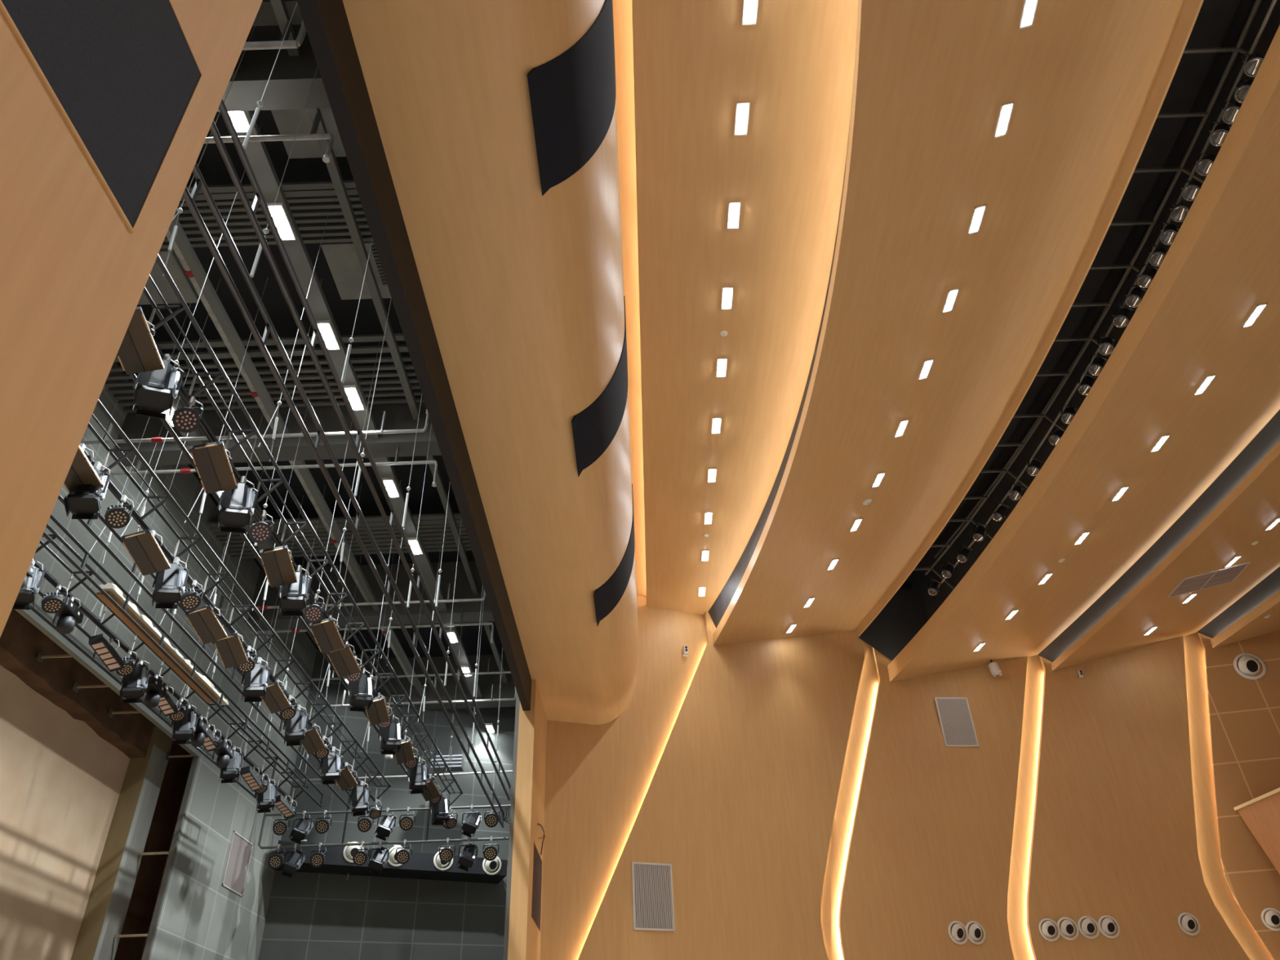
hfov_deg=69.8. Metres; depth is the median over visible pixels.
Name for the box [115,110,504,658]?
ceiling
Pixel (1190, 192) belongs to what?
spotlight
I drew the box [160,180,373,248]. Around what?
ceiling
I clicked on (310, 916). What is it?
wall
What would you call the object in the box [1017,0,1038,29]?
recessed light
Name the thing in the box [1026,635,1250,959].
wall
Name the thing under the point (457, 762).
unit
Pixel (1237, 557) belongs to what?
recessed light
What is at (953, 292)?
recessed light
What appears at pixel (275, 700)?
light
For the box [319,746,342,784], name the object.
spotlight
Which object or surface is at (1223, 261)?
ceiling
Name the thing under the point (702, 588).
recessed light
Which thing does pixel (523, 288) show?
ceiling panel
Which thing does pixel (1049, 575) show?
recessed light
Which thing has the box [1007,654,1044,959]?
wall
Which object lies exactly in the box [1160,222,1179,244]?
spotlight
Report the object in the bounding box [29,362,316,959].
wall
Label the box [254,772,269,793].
can
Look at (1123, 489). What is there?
recessed light
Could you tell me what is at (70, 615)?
light
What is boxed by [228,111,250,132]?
work light
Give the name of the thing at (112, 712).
bracket
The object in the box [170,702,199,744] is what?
spotlight
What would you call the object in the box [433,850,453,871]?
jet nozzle
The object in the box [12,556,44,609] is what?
spotlight
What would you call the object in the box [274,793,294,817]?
strip light
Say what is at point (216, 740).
can
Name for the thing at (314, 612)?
can
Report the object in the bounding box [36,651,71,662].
bracket
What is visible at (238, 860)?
air vent
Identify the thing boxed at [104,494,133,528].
can
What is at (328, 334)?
work light
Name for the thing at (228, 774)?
spotlight
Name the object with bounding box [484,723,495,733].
work light
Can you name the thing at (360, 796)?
spotlight
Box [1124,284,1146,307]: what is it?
spotlight
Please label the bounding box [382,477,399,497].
work light
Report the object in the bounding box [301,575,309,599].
bracket
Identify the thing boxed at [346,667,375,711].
spotlight
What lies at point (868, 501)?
smoke detector
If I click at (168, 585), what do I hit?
spotlight
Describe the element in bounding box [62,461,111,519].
spotlight
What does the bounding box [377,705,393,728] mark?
can
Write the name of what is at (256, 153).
channel
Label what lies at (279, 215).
work light
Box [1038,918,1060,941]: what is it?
jet nozzle
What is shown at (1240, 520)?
ceiling
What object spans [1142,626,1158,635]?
recessed light
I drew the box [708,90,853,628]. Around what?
trim
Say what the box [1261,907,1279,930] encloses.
jet nozzle
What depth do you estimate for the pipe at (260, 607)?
23.75 m
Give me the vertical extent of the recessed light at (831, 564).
0.082 m
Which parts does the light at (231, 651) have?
glass panel, glass panel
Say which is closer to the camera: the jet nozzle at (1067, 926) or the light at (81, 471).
the light at (81, 471)
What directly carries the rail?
attached to the wall at (931, 603)
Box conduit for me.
[280,770,512,782]
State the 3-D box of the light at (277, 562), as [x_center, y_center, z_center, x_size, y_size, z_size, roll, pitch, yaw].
[-5.378,1.202,13.727,0.412,0.535,0.774,2,-36,-6]
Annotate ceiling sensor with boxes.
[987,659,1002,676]
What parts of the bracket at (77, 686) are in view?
plate, arm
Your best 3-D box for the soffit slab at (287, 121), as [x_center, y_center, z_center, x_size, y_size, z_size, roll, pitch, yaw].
[-4.377,-5.712,14.946,2.949,0.100,0.920,-2,-36,0]
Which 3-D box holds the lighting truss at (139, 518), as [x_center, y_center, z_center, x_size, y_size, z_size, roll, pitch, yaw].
[-7.155,-2.624,13.969,0.473,6.176,29.367,-2,-36,0]
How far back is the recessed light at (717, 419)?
17.20 m
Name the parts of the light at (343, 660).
glass panel, glass panel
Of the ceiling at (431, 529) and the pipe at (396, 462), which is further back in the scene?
the ceiling at (431, 529)
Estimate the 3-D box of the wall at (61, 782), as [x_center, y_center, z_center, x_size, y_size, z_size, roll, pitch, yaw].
[-12.242,3.049,11.620,0.150,12.600,30.000,-2,-36,0]
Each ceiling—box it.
[104,333,424,413]
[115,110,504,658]
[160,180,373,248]
[206,512,471,559]
[631,0,857,614]
[712,0,1185,644]
[887,25,1279,682]
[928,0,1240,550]
[1050,441,1279,671]
[1209,590,1279,648]
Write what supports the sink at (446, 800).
in the spotlight at (439, 811)
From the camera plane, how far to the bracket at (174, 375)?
10.30 m
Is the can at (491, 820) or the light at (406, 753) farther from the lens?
the can at (491, 820)
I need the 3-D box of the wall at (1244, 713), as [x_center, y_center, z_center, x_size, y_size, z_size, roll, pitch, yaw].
[20.166,7.264,21.117,13.336,14.800,0.080,-9,-36,9]
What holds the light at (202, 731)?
hanging from the lighting truss at (50, 578)
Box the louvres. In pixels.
[370,245,386,285]
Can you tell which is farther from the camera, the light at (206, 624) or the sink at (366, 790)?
the sink at (366, 790)
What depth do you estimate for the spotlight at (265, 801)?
22.05 m
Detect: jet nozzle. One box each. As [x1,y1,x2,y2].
[342,841,364,862]
[387,845,402,866]
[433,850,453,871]
[482,856,501,875]
[947,920,968,944]
[965,920,985,944]
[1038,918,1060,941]
[1057,916,1079,940]
[1077,915,1099,938]
[1097,915,1119,938]
[1177,912,1199,935]
[1233,653,1266,679]
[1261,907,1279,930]
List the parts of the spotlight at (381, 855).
barn door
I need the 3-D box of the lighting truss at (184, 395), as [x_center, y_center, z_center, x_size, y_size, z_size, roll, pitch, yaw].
[-5.391,-2.450,14.307,0.473,6.176,30.181,-2,-36,0]
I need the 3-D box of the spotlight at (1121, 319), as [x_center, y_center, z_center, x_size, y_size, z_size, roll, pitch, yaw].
[7.824,-2.673,14.891,0.445,0.519,0.231,13,-39,-20]
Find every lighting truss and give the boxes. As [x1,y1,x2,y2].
[34,370,308,801]
[84,278,393,802]
[142,5,462,808]
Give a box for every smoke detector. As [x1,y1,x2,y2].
[720,330,727,336]
[862,498,871,505]
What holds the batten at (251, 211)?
hanging from the soffit slab at (287, 121)
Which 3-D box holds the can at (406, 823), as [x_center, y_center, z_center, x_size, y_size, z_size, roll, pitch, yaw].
[-6.441,9.398,25.438,0.441,0.632,0.376,-2,-36,0]
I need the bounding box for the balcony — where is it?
[1233,787,1279,874]
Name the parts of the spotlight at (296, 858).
barn door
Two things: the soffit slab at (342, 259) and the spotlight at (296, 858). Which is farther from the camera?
the spotlight at (296, 858)
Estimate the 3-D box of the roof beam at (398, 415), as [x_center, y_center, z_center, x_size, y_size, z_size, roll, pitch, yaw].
[-6.947,-1.266,19.870,8.380,1.700,0.500,-2,-36,0]
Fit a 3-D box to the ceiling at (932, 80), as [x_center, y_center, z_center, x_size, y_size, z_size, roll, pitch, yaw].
[3.916,-3.152,13.751,5.980,1.051,26.374,-4,-36,2]
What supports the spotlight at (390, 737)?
hanging from the lighting truss at (184, 395)
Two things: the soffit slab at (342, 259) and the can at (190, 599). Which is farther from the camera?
the soffit slab at (342, 259)
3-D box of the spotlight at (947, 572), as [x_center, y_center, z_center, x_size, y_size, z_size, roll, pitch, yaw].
[7.213,2.085,21.447,0.460,0.503,0.230,23,-43,-31]
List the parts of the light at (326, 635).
glass panel, glass panel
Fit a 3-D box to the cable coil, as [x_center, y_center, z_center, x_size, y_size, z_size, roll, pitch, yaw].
[-3.697,9.278,25.398,0.401,0.443,0.022,-2,-36,0]
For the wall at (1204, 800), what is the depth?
22.50 m
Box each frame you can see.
[14,602,212,959]
[257,738,511,848]
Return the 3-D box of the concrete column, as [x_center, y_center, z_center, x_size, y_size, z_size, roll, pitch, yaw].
[-11.741,9.294,20.324,0.479,12.600,0.827,-2,-36,0]
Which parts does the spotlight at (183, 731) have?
barn door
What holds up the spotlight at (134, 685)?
hanging from the lighting truss at (50, 578)
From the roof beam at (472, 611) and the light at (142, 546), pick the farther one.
the roof beam at (472, 611)
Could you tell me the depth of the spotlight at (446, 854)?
24.77 m
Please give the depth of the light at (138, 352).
9.85 m
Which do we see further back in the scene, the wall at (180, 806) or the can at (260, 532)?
the wall at (180, 806)
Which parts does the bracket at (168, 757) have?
plate, arm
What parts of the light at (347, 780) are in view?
glass panel, glass panel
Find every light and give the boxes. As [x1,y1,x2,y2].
[21,558,35,587]
[54,595,83,634]
[63,443,103,492]
[88,633,124,671]
[117,306,164,374]
[120,528,170,575]
[144,673,166,707]
[157,684,177,716]
[162,403,177,426]
[185,604,227,644]
[190,440,237,493]
[191,715,209,746]
[202,721,217,751]
[213,631,248,668]
[213,737,233,768]
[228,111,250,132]
[240,764,262,791]
[259,544,297,587]
[260,678,291,713]
[266,202,296,240]
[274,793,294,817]
[300,723,326,754]
[309,615,344,653]
[315,320,340,350]
[327,641,361,678]
[335,762,358,791]
[342,384,364,410]
[364,693,390,725]
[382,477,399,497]
[393,734,414,764]
[407,537,422,554]
[421,774,440,801]
[445,630,458,643]
[460,665,471,676]
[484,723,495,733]
[697,586,706,596]
[701,550,709,561]
[703,511,712,524]
[707,467,716,482]
[711,417,721,434]
[715,357,727,377]
[720,286,733,309]
[727,201,740,229]
[733,102,750,135]
[742,0,758,25]
[785,623,796,633]
[803,596,815,608]
[826,558,839,570]
[848,518,862,532]
[871,471,885,488]
[893,419,909,437]
[917,358,933,380]
[941,287,959,313]
[967,204,986,234]
[972,642,986,652]
[993,101,1014,137]
[1004,608,1018,620]
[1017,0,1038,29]
[1037,573,1053,585]
[1072,531,1090,545]
[1110,485,1129,502]
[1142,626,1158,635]
[1149,434,1170,453]
[1181,592,1197,604]
[1192,374,1216,395]
[1223,555,1241,568]
[1241,302,1267,328]
[1263,517,1279,530]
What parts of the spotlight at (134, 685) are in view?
barn door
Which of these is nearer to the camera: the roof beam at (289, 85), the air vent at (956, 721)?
the roof beam at (289, 85)
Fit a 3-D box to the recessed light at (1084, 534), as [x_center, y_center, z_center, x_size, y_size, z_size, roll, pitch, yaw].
[9.182,1.208,19.093,0.175,0.079,0.470,0,-36,-4]
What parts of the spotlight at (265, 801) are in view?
barn door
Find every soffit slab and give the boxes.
[137,248,199,304]
[252,0,302,26]
[271,107,346,158]
[320,240,391,299]
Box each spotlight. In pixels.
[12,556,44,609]
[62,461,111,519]
[119,657,151,703]
[131,353,184,419]
[151,556,189,608]
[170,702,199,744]
[217,475,258,533]
[218,744,243,782]
[240,657,271,702]
[254,777,277,813]
[278,564,311,616]
[280,843,305,878]
[283,704,308,746]
[288,810,313,844]
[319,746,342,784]
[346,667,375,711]
[349,780,370,816]
[366,840,390,875]
[373,807,396,840]
[377,714,403,754]
[407,756,428,794]
[429,791,449,825]
[456,836,478,871]
[460,804,480,837]
[927,577,941,595]
[942,561,957,577]
[956,545,973,562]
[972,522,988,541]
[991,502,1011,521]
[1008,483,1024,500]
[1026,456,1043,475]
[1048,427,1064,445]
[1060,404,1078,424]
[1078,372,1097,395]
[1088,353,1107,375]
[1097,336,1116,355]
[1112,304,1134,328]
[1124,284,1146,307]
[1136,263,1159,288]
[1148,244,1167,266]
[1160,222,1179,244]
[1168,203,1189,222]
[1181,180,1202,201]
[1195,153,1216,176]
[1208,120,1231,146]
[1221,101,1242,124]
[1234,78,1253,103]
[1241,53,1263,76]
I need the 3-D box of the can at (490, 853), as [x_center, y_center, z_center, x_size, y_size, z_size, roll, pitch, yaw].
[-4.045,10.022,24.938,0.441,0.632,0.376,-2,-36,0]
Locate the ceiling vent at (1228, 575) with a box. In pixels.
[1167,561,1250,597]
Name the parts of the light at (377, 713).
glass panel, glass panel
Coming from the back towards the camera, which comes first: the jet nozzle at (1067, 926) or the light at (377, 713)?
the jet nozzle at (1067, 926)
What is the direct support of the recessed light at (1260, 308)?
in the ceiling at (1223, 261)
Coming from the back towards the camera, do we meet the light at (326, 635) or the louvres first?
the louvres
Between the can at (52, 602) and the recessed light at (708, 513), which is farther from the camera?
the recessed light at (708, 513)
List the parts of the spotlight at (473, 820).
barn door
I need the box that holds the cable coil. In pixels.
[499,807,511,823]
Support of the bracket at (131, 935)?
attached to the wall at (201, 918)
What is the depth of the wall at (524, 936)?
17.21 m
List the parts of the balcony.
cap rail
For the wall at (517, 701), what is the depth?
17.15 m
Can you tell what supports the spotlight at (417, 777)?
hanging from the lighting truss at (184, 395)
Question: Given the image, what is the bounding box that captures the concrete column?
[71,724,173,959]
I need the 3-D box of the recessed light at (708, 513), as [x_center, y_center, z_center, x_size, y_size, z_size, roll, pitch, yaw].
[1.473,0.822,19.800,0.170,0.062,0.470,-2,-36,0]
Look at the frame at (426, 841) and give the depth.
25.25 m
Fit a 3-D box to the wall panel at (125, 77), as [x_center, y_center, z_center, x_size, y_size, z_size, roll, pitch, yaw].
[-2.267,-2.069,3.711,0.030,1.242,1.655,-2,-36,0]
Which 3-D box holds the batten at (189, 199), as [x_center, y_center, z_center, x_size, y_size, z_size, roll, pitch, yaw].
[-4.187,-2.065,14.685,0.070,6.434,31.285,-2,-36,0]
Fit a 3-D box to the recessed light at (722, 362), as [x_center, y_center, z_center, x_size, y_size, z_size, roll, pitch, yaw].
[1.418,-1.951,15.945,0.170,0.062,0.470,-2,-36,0]
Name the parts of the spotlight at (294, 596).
barn door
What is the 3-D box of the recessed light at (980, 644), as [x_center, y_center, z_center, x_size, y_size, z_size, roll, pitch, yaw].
[8.579,4.223,23.229,0.175,0.079,0.470,2,-36,-6]
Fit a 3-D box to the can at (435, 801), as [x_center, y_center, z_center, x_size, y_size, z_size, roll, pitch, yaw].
[-5.152,7.878,23.029,0.304,0.500,0.326,23,-43,-30]
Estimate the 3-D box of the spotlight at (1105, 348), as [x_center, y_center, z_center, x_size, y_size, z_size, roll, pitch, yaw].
[7.830,-2.285,15.422,0.435,0.510,0.231,23,-43,-31]
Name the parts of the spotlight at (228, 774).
barn door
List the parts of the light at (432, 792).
glass panel, glass panel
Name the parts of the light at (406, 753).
glass panel, glass panel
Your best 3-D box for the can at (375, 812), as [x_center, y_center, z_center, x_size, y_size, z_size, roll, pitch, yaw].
[-6.884,8.558,23.892,0.302,0.485,0.341,18,-40,-26]
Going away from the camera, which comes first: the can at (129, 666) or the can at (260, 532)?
the can at (260, 532)
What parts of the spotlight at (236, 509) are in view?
barn door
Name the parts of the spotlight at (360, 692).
barn door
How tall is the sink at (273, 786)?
0.406 m
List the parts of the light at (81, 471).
glass panel, glass panel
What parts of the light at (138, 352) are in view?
glass panel, glass panel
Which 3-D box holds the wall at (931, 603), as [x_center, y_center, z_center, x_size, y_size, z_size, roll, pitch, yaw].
[8.107,-4.081,14.550,1.596,2.900,26.380,-3,-36,1]
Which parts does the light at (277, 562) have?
glass panel, glass panel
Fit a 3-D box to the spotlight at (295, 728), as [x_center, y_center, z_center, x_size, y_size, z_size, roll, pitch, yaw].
[-6.985,4.961,18.629,0.463,0.821,0.482,9,-37,-15]
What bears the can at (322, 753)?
hanging from the lighting truss at (139, 518)
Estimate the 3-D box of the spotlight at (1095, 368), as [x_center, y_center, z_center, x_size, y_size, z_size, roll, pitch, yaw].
[7.880,-1.999,15.832,0.441,0.519,0.231,18,-40,-25]
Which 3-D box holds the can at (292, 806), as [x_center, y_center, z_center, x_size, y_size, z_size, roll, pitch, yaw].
[-9.016,8.469,23.661,0.340,0.476,0.301,-29,-44,32]
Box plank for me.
[96,591,218,702]
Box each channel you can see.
[173,397,310,611]
[177,393,313,603]
[231,68,482,697]
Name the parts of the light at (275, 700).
glass panel, glass panel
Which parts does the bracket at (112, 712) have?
plate, arm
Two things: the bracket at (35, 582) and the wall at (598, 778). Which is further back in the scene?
the wall at (598, 778)
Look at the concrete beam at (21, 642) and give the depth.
19.08 m
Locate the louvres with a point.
(374, 251)
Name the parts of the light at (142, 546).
glass panel, glass panel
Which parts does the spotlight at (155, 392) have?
barn door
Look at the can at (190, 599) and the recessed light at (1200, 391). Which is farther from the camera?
the recessed light at (1200, 391)
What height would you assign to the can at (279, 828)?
0.632 m
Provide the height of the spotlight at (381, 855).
0.880 m
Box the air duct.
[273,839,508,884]
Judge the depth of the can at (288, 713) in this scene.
18.19 m
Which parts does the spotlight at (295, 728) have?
barn door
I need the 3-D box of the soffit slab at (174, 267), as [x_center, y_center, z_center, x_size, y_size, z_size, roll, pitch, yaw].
[-9.840,-3.803,17.302,2.557,0.100,1.272,-2,-36,0]
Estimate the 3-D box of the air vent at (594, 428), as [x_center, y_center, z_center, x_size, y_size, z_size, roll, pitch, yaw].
[-0.548,-1.361,13.183,0.747,2.362,1.214,-2,-36,0]
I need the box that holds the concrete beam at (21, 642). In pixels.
[0,608,154,759]
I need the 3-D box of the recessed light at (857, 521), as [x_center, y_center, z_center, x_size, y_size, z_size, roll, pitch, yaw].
[4.560,0.945,19.404,0.175,0.082,0.470,2,-36,-5]
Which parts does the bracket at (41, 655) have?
plate, arm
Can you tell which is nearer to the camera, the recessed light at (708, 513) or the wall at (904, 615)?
the recessed light at (708, 513)
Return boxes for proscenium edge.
[296,0,531,711]
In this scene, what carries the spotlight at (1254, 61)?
hanging from the pipe at (1273, 2)
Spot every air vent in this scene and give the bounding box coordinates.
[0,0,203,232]
[222,831,253,897]
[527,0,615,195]
[530,841,542,932]
[571,295,627,477]
[593,484,635,626]
[631,862,675,931]
[934,697,979,746]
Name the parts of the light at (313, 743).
glass panel, glass panel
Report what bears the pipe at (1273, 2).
attached to the rail
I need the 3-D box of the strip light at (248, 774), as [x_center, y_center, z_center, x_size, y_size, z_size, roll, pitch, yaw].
[-9.102,6.940,21.523,0.251,0.487,0.862,-3,-36,1]
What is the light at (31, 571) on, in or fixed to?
hanging from the lighting truss at (50, 578)
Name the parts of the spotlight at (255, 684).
barn door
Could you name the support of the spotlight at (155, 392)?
hanging from the lighting truss at (184, 395)
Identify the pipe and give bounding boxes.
[80,409,429,444]
[110,446,437,487]
[165,229,413,685]
[204,112,333,163]
[218,582,485,610]
[241,607,493,643]
[242,20,306,50]
[311,657,511,680]
[323,684,516,706]
[937,0,1277,587]
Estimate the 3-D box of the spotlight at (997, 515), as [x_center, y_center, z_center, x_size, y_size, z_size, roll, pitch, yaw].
[7.657,0.666,19.499,0.470,0.505,0.231,13,-38,-20]
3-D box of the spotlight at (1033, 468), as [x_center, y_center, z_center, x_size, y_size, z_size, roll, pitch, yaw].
[7.816,-0.282,18.212,0.443,0.518,0.230,25,-44,-33]
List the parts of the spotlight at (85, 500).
barn door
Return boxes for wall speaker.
[384,754,392,759]
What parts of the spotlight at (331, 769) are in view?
barn door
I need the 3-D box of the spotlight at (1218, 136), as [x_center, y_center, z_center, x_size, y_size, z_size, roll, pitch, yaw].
[7.702,-4.615,12.195,0.436,0.522,0.232,15,-39,-22]
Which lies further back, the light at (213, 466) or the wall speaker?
the wall speaker
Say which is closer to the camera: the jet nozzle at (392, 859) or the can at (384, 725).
the can at (384, 725)
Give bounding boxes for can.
[40,582,67,613]
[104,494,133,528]
[115,648,137,675]
[168,696,188,721]
[171,396,204,432]
[180,579,204,609]
[204,727,221,751]
[236,645,257,673]
[247,511,274,543]
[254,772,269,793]
[268,844,285,869]
[272,813,289,835]
[278,694,297,719]
[283,798,297,818]
[302,593,324,622]
[309,842,327,867]
[314,735,330,759]
[315,809,332,834]
[345,655,364,682]
[345,768,358,791]
[352,840,369,866]
[357,808,373,832]
[368,799,382,818]
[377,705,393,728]
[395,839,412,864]
[399,806,415,831]
[404,746,418,768]
[429,783,442,804]
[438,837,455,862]
[442,804,457,829]
[444,808,457,828]
[482,835,499,861]
[484,804,499,827]
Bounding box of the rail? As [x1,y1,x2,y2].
[913,0,1262,589]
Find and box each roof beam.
[112,382,441,466]
[217,24,330,111]
[248,560,494,630]
[385,653,515,710]
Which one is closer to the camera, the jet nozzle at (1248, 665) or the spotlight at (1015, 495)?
the spotlight at (1015, 495)
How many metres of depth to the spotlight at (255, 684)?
16.66 m
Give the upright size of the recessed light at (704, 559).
0.062 m
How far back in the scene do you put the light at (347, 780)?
21.53 m
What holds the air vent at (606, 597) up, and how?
attached to the ceiling panel at (523, 288)
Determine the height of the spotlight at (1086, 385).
0.524 m
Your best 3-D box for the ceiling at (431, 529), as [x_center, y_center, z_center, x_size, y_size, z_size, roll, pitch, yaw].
[-6.817,1.445,23.952,8.280,0.060,1.733,-2,-36,0]
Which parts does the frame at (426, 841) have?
post, post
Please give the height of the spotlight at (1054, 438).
0.494 m
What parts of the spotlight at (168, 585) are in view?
barn door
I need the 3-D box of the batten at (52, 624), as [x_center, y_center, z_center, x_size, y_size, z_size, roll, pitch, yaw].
[-10.001,-2.803,13.438,0.070,6.326,28.197,-2,-36,0]
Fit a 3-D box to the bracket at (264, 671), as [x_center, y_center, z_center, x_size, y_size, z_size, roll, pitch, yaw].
[-6.882,3.620,16.809,0.173,0.406,0.207,-2,-36,0]
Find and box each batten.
[27,424,279,797]
[42,301,338,807]
[57,279,361,808]
[116,124,427,775]
[182,66,503,827]
[209,2,511,799]
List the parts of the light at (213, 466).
glass panel, glass panel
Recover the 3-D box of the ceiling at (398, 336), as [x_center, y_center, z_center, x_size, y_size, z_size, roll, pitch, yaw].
[-6.926,-2.199,18.884,8.280,0.060,2.016,-2,-36,0]
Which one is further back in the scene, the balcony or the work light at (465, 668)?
the work light at (465, 668)
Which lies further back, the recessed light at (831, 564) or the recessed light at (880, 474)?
the recessed light at (831, 564)
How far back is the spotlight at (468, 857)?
24.67 m
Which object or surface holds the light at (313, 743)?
hanging from the lighting truss at (139, 518)
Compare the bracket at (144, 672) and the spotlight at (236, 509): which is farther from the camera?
the bracket at (144, 672)
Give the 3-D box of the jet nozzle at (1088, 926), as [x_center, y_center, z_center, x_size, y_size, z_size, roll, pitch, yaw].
[10.119,10.078,20.679,0.461,0.480,0.171,8,-37,-14]
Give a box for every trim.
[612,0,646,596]
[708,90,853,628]
[854,0,1204,636]
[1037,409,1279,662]
[1196,566,1279,638]
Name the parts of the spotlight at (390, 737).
barn door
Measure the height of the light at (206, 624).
0.550 m
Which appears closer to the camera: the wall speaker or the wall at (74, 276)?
the wall at (74, 276)
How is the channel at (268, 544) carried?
attached to the roof beam at (289, 85)
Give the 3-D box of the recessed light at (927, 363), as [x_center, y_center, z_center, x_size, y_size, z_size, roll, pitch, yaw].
[4.820,-1.874,15.500,0.175,0.083,0.470,-2,-36,-1]
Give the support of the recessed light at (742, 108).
in the ceiling at (694, 60)
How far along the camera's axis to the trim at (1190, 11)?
14.07 m
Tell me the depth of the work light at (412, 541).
22.60 m
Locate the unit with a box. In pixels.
[431,754,464,772]
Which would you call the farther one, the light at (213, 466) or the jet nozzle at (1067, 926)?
the jet nozzle at (1067, 926)
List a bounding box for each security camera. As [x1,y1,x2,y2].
[681,645,688,656]
[1077,670,1084,678]
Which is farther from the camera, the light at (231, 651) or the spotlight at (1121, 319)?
the light at (231, 651)
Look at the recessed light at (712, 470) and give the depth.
18.49 m
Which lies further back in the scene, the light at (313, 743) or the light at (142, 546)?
the light at (313, 743)
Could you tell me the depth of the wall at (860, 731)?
22.17 m
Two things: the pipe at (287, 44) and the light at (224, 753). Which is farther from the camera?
the light at (224, 753)
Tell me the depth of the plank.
16.56 m
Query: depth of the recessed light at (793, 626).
23.22 m
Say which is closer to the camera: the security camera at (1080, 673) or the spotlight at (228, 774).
the spotlight at (228, 774)
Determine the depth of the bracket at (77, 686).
18.98 m
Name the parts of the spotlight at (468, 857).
barn door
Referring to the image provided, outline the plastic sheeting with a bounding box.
[99,582,228,705]
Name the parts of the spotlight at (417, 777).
barn door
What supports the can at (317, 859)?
attached to the frame at (426, 841)
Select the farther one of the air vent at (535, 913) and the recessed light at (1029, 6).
the air vent at (535, 913)
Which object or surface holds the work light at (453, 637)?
attached to the channel at (256, 153)
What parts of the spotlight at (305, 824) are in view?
barn door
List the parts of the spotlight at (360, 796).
barn door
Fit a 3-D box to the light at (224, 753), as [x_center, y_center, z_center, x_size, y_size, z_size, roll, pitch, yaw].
[-9.076,5.930,20.000,0.307,0.628,0.552,-2,-36,-1]
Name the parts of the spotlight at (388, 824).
barn door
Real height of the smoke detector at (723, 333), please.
0.045 m
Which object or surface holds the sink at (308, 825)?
in the spotlight at (305, 824)
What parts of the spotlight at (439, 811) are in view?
barn door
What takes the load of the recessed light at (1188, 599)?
in the ceiling at (1240, 520)
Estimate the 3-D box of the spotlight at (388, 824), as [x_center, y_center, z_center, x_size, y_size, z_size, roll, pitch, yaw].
[-7.016,9.502,25.339,0.518,0.880,0.695,-2,-36,0]
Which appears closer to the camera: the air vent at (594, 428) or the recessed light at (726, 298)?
the air vent at (594, 428)
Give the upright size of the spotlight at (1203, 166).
0.511 m
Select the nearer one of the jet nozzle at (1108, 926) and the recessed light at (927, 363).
the recessed light at (927, 363)
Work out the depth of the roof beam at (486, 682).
30.90 m
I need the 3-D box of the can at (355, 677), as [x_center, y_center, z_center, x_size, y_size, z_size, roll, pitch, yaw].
[-5.283,3.493,16.931,0.304,0.500,0.326,22,-42,-30]
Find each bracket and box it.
[30,568,42,594]
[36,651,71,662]
[72,681,108,692]
[93,471,108,500]
[108,707,140,717]
[113,933,147,937]
[137,851,168,855]
[140,666,149,688]
[165,752,193,760]
[168,367,180,398]
[177,567,186,592]
[245,488,255,515]
[262,666,268,688]
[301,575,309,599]
[368,677,372,697]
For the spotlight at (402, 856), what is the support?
attached to the frame at (426, 841)
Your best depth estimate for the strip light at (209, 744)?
19.36 m
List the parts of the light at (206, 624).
glass panel, glass panel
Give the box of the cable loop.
[537,823,545,855]
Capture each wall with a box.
[0,0,262,637]
[0,665,191,959]
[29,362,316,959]
[139,756,193,959]
[257,649,515,959]
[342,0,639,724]
[502,692,519,959]
[507,679,546,959]
[539,595,831,959]
[577,611,867,959]
[831,643,879,959]
[839,647,1027,959]
[857,570,927,660]
[915,0,1279,621]
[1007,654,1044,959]
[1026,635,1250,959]
[1183,632,1272,959]
[1197,630,1279,959]
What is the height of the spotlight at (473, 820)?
0.880 m
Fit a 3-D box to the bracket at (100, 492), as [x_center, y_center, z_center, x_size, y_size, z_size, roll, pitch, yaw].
[-6.987,0.085,11.893,0.173,0.406,0.207,-6,-36,5]
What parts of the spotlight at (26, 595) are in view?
barn door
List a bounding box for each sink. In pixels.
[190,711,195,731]
[235,752,240,771]
[271,784,275,801]
[296,854,305,869]
[301,712,306,733]
[305,822,313,835]
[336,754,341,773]
[364,788,368,804]
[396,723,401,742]
[422,764,427,782]
[444,799,448,815]

